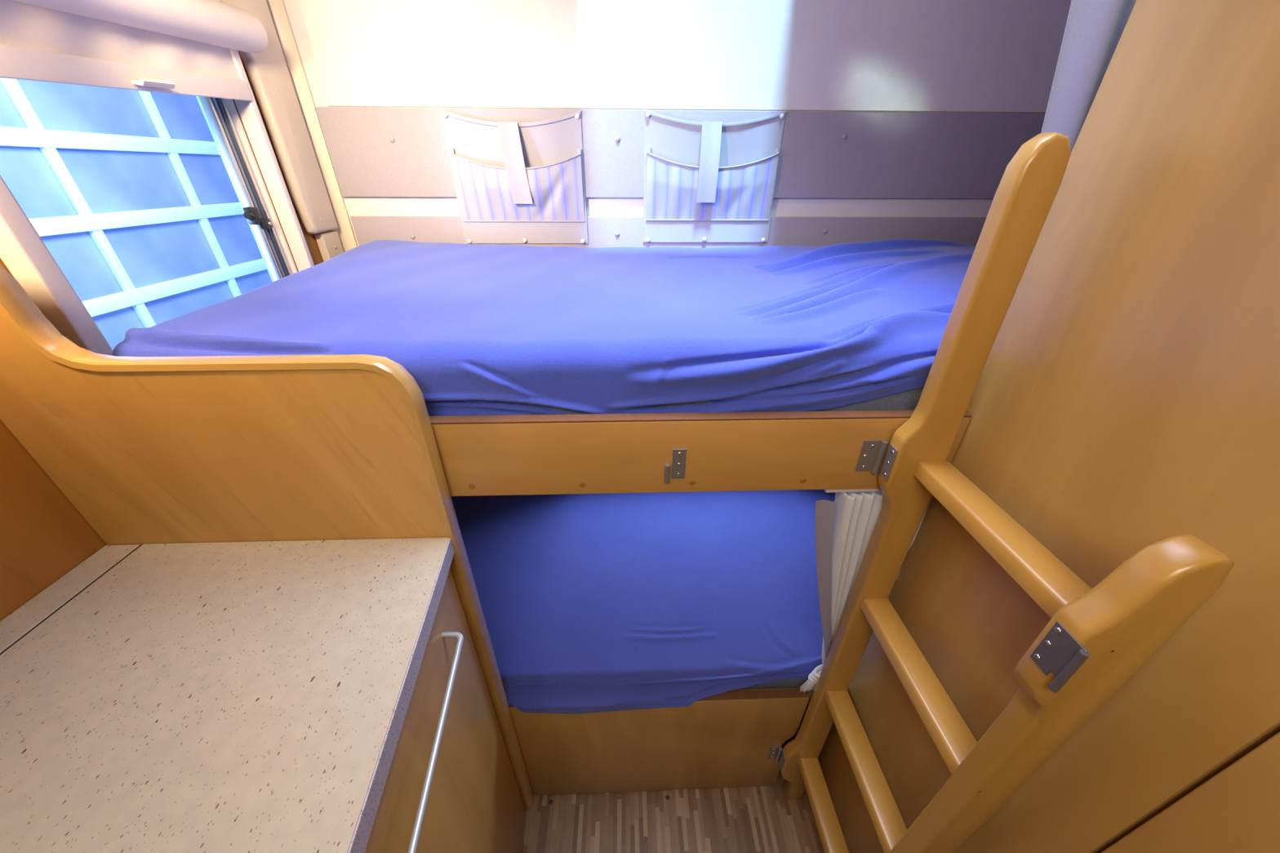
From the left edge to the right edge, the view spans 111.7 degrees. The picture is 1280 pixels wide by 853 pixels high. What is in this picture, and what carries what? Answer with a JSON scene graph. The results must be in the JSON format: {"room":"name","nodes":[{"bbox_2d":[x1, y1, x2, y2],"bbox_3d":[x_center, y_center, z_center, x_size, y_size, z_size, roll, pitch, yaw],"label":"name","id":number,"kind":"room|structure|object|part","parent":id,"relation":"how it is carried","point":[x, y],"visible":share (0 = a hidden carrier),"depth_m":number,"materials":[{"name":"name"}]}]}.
{"room":"camper van interior","nodes":[
{"label":"camper van interior","id":0,"kind":"room"},
{"bbox_2d":[0,57,323,621],"bbox_3d":[-0.814,0.484,0.156,0.050,2.000,2.835,-1,30,-2],"label":"wall","id":1,"kind":"structure","parent":0,"point":[43,535],"depth_m":0.58,"materials":[{"name":"orange wood"}]},
{"bbox_2d":[0,0,314,355],"bbox_3d":[-0.830,-0.400,0.745,0.091,0.650,0.534,-1,30,-2],"label":"window","id":2,"kind":"structure","parent":1,"relation":"in","point":[23,251],"depth_m":0.88,"materials":[{"name":"beige plastic"}]},
{"bbox_2d":[0,0,267,100],"bbox_3d":[-0.770,-0.585,0.635,0.068,0.182,0.618,-1,30,-2],"label":"roller blind","id":3,"kind":"object","parent":2,"relation":"attached to","point":[172,46],"visible":1,"depth_m":0.66,"materials":[{"name":"beige plastic"}]},
{"bbox_3d":[-0.842,-0.497,0.921,0.018,0.503,0.007,-1,30,-2],"label":"rail","id":4,"kind":"part","parent":2,"relation":"part of","materials":[{"name":"metal"}]},
{"bbox_3d":[-0.843,-0.513,0.949,0.019,0.503,0.006,-1,30,-2],"label":"rail","id":5,"kind":"part","parent":2,"relation":"part of","materials":[{"name":"metal"}]},
{"bbox_2d":[219,0,358,262],"bbox_3d":[-0.799,-0.548,0.740,0.042,0.790,0.784,-1,30,-2],"label":"trim","id":6,"kind":"structure","parent":1,"relation":"attached to","point":[277,74],"depth_m":1.01,"materials":[{"name":"beige plastic"}]},
{"bbox_2d":[283,0,1045,245],"bbox_3d":[0.212,-0.255,1.425,2.200,2.000,0.030,-1,30,-2],"label":"wall","id":7,"kind":"structure","parent":0,"point":[355,206],"depth_m":1.19,"materials":[{"name":"white paint"}]},
{"bbox_2d":[440,109,587,243],"bbox_3d":[-0.317,-0.638,1.128,0.343,0.305,0.036,-1,30,-2],"label":"pocket","id":8,"kind":"object","parent":7,"relation":"attached to","point":[514,182],"visible":1,"depth_m":1.12,"materials":[{"name":"grey fabric"}]},
{"bbox_2d":[350,216,986,248],"bbox_3d":[0.244,-0.504,1.253,2.060,0.184,0.014,-1,30,-2],"label":"fabric panel","id":9,"kind":"object","parent":7,"relation":"attached to","point":[602,231],"visible":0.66,"depth_m":1.23,"materials":[{"name":"grey fabric"}]},
{"bbox_2d":[315,106,1045,199],"bbox_3d":[0.242,-0.707,1.134,2.065,0.194,0.014,-1,30,-2],"label":"fabric panel","id":10,"kind":"object","parent":7,"relation":"attached to","point":[373,151],"visible":0.7,"depth_m":1.12,"materials":[{"name":"grey fabric"}]},
{"bbox_2d":[297,0,1071,112],"bbox_3d":[0.258,-0.950,0.999,2.036,0.359,0.004,-1,30,-2],"label":"wall panel","id":11,"kind":"object","parent":7,"relation":"attached to","point":[908,55],"depth_m":1.03,"materials":[{"name":"white paint"}]},
{"bbox_2d":[429,409,971,496],"bbox_3d":[0.236,-0.157,0.993,2.111,0.131,0.811,-1,30,-2],"label":"bunk bed rail","id":12,"kind":"object","parent":7,"relation":"attached to","point":[772,451],"visible":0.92,"depth_m":0.64,"materials":[{"name":"brown wood"}]},
{"bbox_2d":[112,239,975,416],"bbox_3d":[0.241,-0.264,0.941,1.954,0.184,0.774,-1,30,-2],"label":"mattress","id":13,"kind":"object","parent":12,"relation":"on","point":[480,329],"visible":0.68,"depth_m":0.66,"materials":[{"name":"blue fabric"}]},
{"bbox_3d":[0.053,0.059,0.650,0.032,0.058,0.008,-7,31,-11],"label":"hook plate","id":14,"kind":"part","parent":12,"relation":"part of","materials":[{"name":"silver metal"}]},
{"bbox_2d":[824,488,881,492],"bbox_3d":[0.388,0.098,0.701,0.180,0.010,0.012,-1,30,-2],"label":"track","id":15,"kind":"object","parent":12,"relation":"attached to","point":[868,489],"visible":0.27,"depth_m":0.69,"materials":[{"name":"beige plastic"}]},
{"bbox_2d":[799,491,932,693],"bbox_3d":[0.398,0.354,0.862,0.226,0.586,0.035,-1,30,-2],"label":"curtain","id":16,"kind":"object","parent":15,"relation":"hanging from","point":[844,527],"visible":0.36,"depth_m":0.77,"materials":[{"name":"white fabric"}]},
{"bbox_2d":[643,109,786,242],"bbox_3d":[0.188,-0.648,1.142,0.356,0.306,0.036,-1,30,-2],"label":"pocket","id":17,"kind":"object","parent":7,"relation":"attached to","point":[704,181],"visible":1,"depth_m":1.14,"materials":[{"name":"grey fabric"}]},
{"bbox_2d":[522,703,824,852],"bbox_3d":[0.256,1.329,0.731,2.200,0.030,2.900,-1,30,-2],"label":"floor","id":18,"kind":"structure","parent":0,"point":[758,819],"depth_m":1.16,"materials":[{"name":"brown wood"}]},
{"bbox_2d":[0,263,533,809],"bbox_3d":[-0.548,0.407,0.815,0.520,1.464,0.030,-1,30,-2],"label":"panel","id":19,"kind":"object","parent":18,"relation":"on","point":[242,448],"visible":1,"depth_m":0.58,"materials":[{"name":"brown wood"}]},
{"bbox_2d":[364,568,525,852],"bbox_3d":[-0.484,0.885,0.482,0.610,0.978,1.030,-1,30,-2],"label":"base cabinet","id":20,"kind":"object","parent":18,"relation":"on","point":[451,786],"visible":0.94,"depth_m":0.64,"materials":[{"name":"brown wood"}]},
{"bbox_2d":[0,537,454,852],"bbox_3d":[-0.476,0.453,0.219,0.629,0.030,1.052,-1,30,-2],"label":"countertop","id":21,"kind":"structure","parent":20,"relation":"on","point":[220,697],"depth_m":0.47,"materials":[{"name":"laminate"}]},
{"bbox_3d":[-0.245,0.426,0.449,0.034,0.008,0.473,-4,31,-7],"label":"handle","id":22,"kind":"part","parent":20,"relation":"part of","materials":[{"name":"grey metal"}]},
{"bbox_2d":[508,687,813,795],"bbox_3d":[0.233,0.621,1.449,2.111,0.459,0.811,-1,30,-2],"label":"base panel","id":23,"kind":"object","parent":18,"relation":"on","point":[731,739],"visible":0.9,"depth_m":1.08,"materials":[{"name":"brown wood"}]},
{"bbox_2d":[451,489,875,714],"bbox_3d":[0.204,0.421,1.326,2.020,0.084,0.804,-1,30,-2],"label":"mattress","id":24,"kind":"object","parent":23,"relation":"on","point":[590,603],"visible":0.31,"depth_m":1.19,"materials":[{"name":"blue fabric"}]},
{"bbox_2d":[777,132,1234,852],"bbox_3d":[0.409,0.440,0.699,0.099,1.534,0.328,-1,30,-2],"label":"ladder","id":25,"kind":"object","parent":18,"relation":"on","point":[1095,639],"visible":1,"depth_m":0.52,"materials":[{"name":"brown wood"}]},
{"bbox_3d":[0.374,0.207,0.390,0.007,0.056,0.032,-1,30,-2],"label":"hook plate","id":26,"kind":"part","parent":25,"relation":"part of","materials":[{"name":"silver metal"}]},
{"bbox_2d":[817,0,1279,852],"bbox_3d":[0.496,0.244,0.576,0.020,2.000,0.400,-1,30,-2],"label":"wall","id":27,"kind":"structure","parent":0,"point":[1125,400],"depth_m":0.43,"materials":[{"name":"brown wood"}]},
{"bbox_3d":[0.544,0.663,-0.137,0.020,2.000,2.056,-1,30,-2],"label":"wall","id":28,"kind":"structure","parent":0,"visible":0},
{"bbox_2d":[1101,732,1279,852],"bbox_3d":[0.515,0.546,0.081,0.020,1.960,0.753,-1,30,-2],"label":"door","id":29,"kind":"structure","parent":28,"relation":"in","point":[1237,810],"depth_m":0.36,"materials":[{"name":"brown wood"}]},
{"bbox_3d":[0.279,-0.415,-0.308,2.230,0.030,2.930,-1,30,-2],"label":"ceiling","id":30,"kind":"structure","parent":0,"visible":0},
{"bbox_3d":[0.912,-0.754,0.328,0.775,0.020,0.035,-1,30,-2],"label":"ceiling track","id":31,"kind":"object","parent":30,"relation":"attached to","visible":0},
{"bbox_2d":[1040,0,1136,151],"bbox_3d":[0.536,-0.460,0.472,0.227,0.630,0.041,2,30,3],"label":"curtain","id":32,"kind":"object","parent":31,"relation":"hanging from","point":[1094,29],"visible":0.17,"depth_m":0.50,"materials":[{"name":"fabric"}]},
{"label":"outside","id":33,"kind":"structure","parent":0,"visible":0},
{"bbox_3d":[-2.499,-0.874,1.767,3.140,3.700,9.100,-1,30,-2],"label":"wall","id":34,"kind":"structure","parent":33,"visible":0},
{"bbox_2d":[0,77,272,351],"bbox_3d":[-3.693,-1.550,2.832,0.062,2.720,3.900,-1,30,-2],"label":"window","id":35,"kind":"structure","parent":34,"relation":"in","point":[131,193],"depth_m":3.14,"materials":[{"name":"blue glass"}]},
{"bbox_3d":[-3.700,-1.762,2.179,0.012,0.475,0.890,-1,30,-2],"label":"pane","id":36,"kind":"part","parent":35,"relation":"part of","materials":[{"name":"glass"}]},
{"bbox_3d":[-3.702,-1.354,2.418,0.012,0.470,0.890,-1,30,-2],"label":"pane","id":37,"kind":"part","parent":35,"relation":"part of","materials":[{"name":"glass"}]},
{"bbox_3d":[-3.690,-1.540,2.814,0.038,2.720,0.060,-1,30,-2],"label":"post","id":38,"kind":"part","parent":35,"relation":"part of","materials":[{"name":"white plastic"}]},
{"bbox_3d":[-3.704,-0.938,2.662,0.012,0.495,0.890,-1,30,-2],"label":"pane","id":39,"kind":"part","parent":35,"relation":"part of","materials":[{"name":"blue glass"}]},
{"bbox_3d":[-3.730,-2.202,2.929,0.012,0.475,0.890,-1,30,-2],"label":"pane","id":40,"kind":"part","parent":35,"relation":"part of","materials":[{"name":"glass"}]},
{"bbox_3d":[-3.686,-1.787,2.693,0.050,0.096,3.900,-1,30,-2],"label":"rail","id":41,"kind":"part","parent":35,"relation":"part of","materials":[{"name":"white plastic"}]},
{"bbox_3d":[-3.706,-0.522,2.906,0.012,0.470,0.890,-1,30,-2],"label":"pane","id":42,"kind":"part","parent":35,"relation":"part of","materials":[{"name":"blue glass"}]},
{"bbox_3d":[-3.732,-1.794,3.168,0.012,0.470,0.890,-1,30,-2],"label":"pane","id":43,"kind":"part","parent":35,"relation":"part of","materials":[{"name":"glass"}]},
{"bbox_3d":[-3.688,-1.382,2.930,0.050,0.096,3.900,-1,30,-2],"label":"rail","id":44,"kind":"part","parent":35,"relation":"part of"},
{"bbox_3d":[-3.734,-1.378,3.412,0.012,0.495,0.890,-1,30,-2],"label":"pane","id":45,"kind":"part","parent":35,"relation":"part of","materials":[{"name":"blue glass"}]},
{"bbox_3d":[-3.690,-0.955,3.181,0.050,0.096,3.900,-1,30,-2],"label":"rail","id":46,"kind":"part","parent":35,"relation":"part of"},
{"bbox_3d":[-3.759,-2.642,3.679,0.012,0.475,0.890,-1,30,-2],"label":"pane","id":47,"kind":"part","parent":35,"relation":"part of","materials":[{"name":"glass"}]},
{"bbox_3d":[-3.736,-0.962,3.656,0.012,0.470,0.890,-1,30,-2],"label":"pane","id":48,"kind":"part","parent":35,"relation":"part of","materials":[{"name":"blue glass"}]},
{"bbox_3d":[-3.720,-1.980,3.564,0.038,2.720,0.060,-1,30,-2],"label":"post","id":49,"kind":"part","parent":35,"relation":"part of","materials":[{"name":"white plastic"}]},
{"bbox_3d":[-3.761,-2.234,3.918,0.012,0.470,0.890,-1,30,-2],"label":"pane","id":50,"kind":"part","parent":35,"relation":"part of","materials":[{"name":"glass"}]},
{"bbox_3d":[-3.763,-1.818,4.162,0.012,0.495,0.890,-1,30,-2],"label":"pane","id":51,"kind":"part","parent":35,"relation":"part of","materials":[{"name":"blue glass"}]},
{"bbox_3d":[-3.765,-1.402,4.407,0.012,0.470,0.890,-1,30,-2],"label":"pane","id":52,"kind":"part","parent":35,"relation":"part of","materials":[{"name":"blue glass"}]}
]}

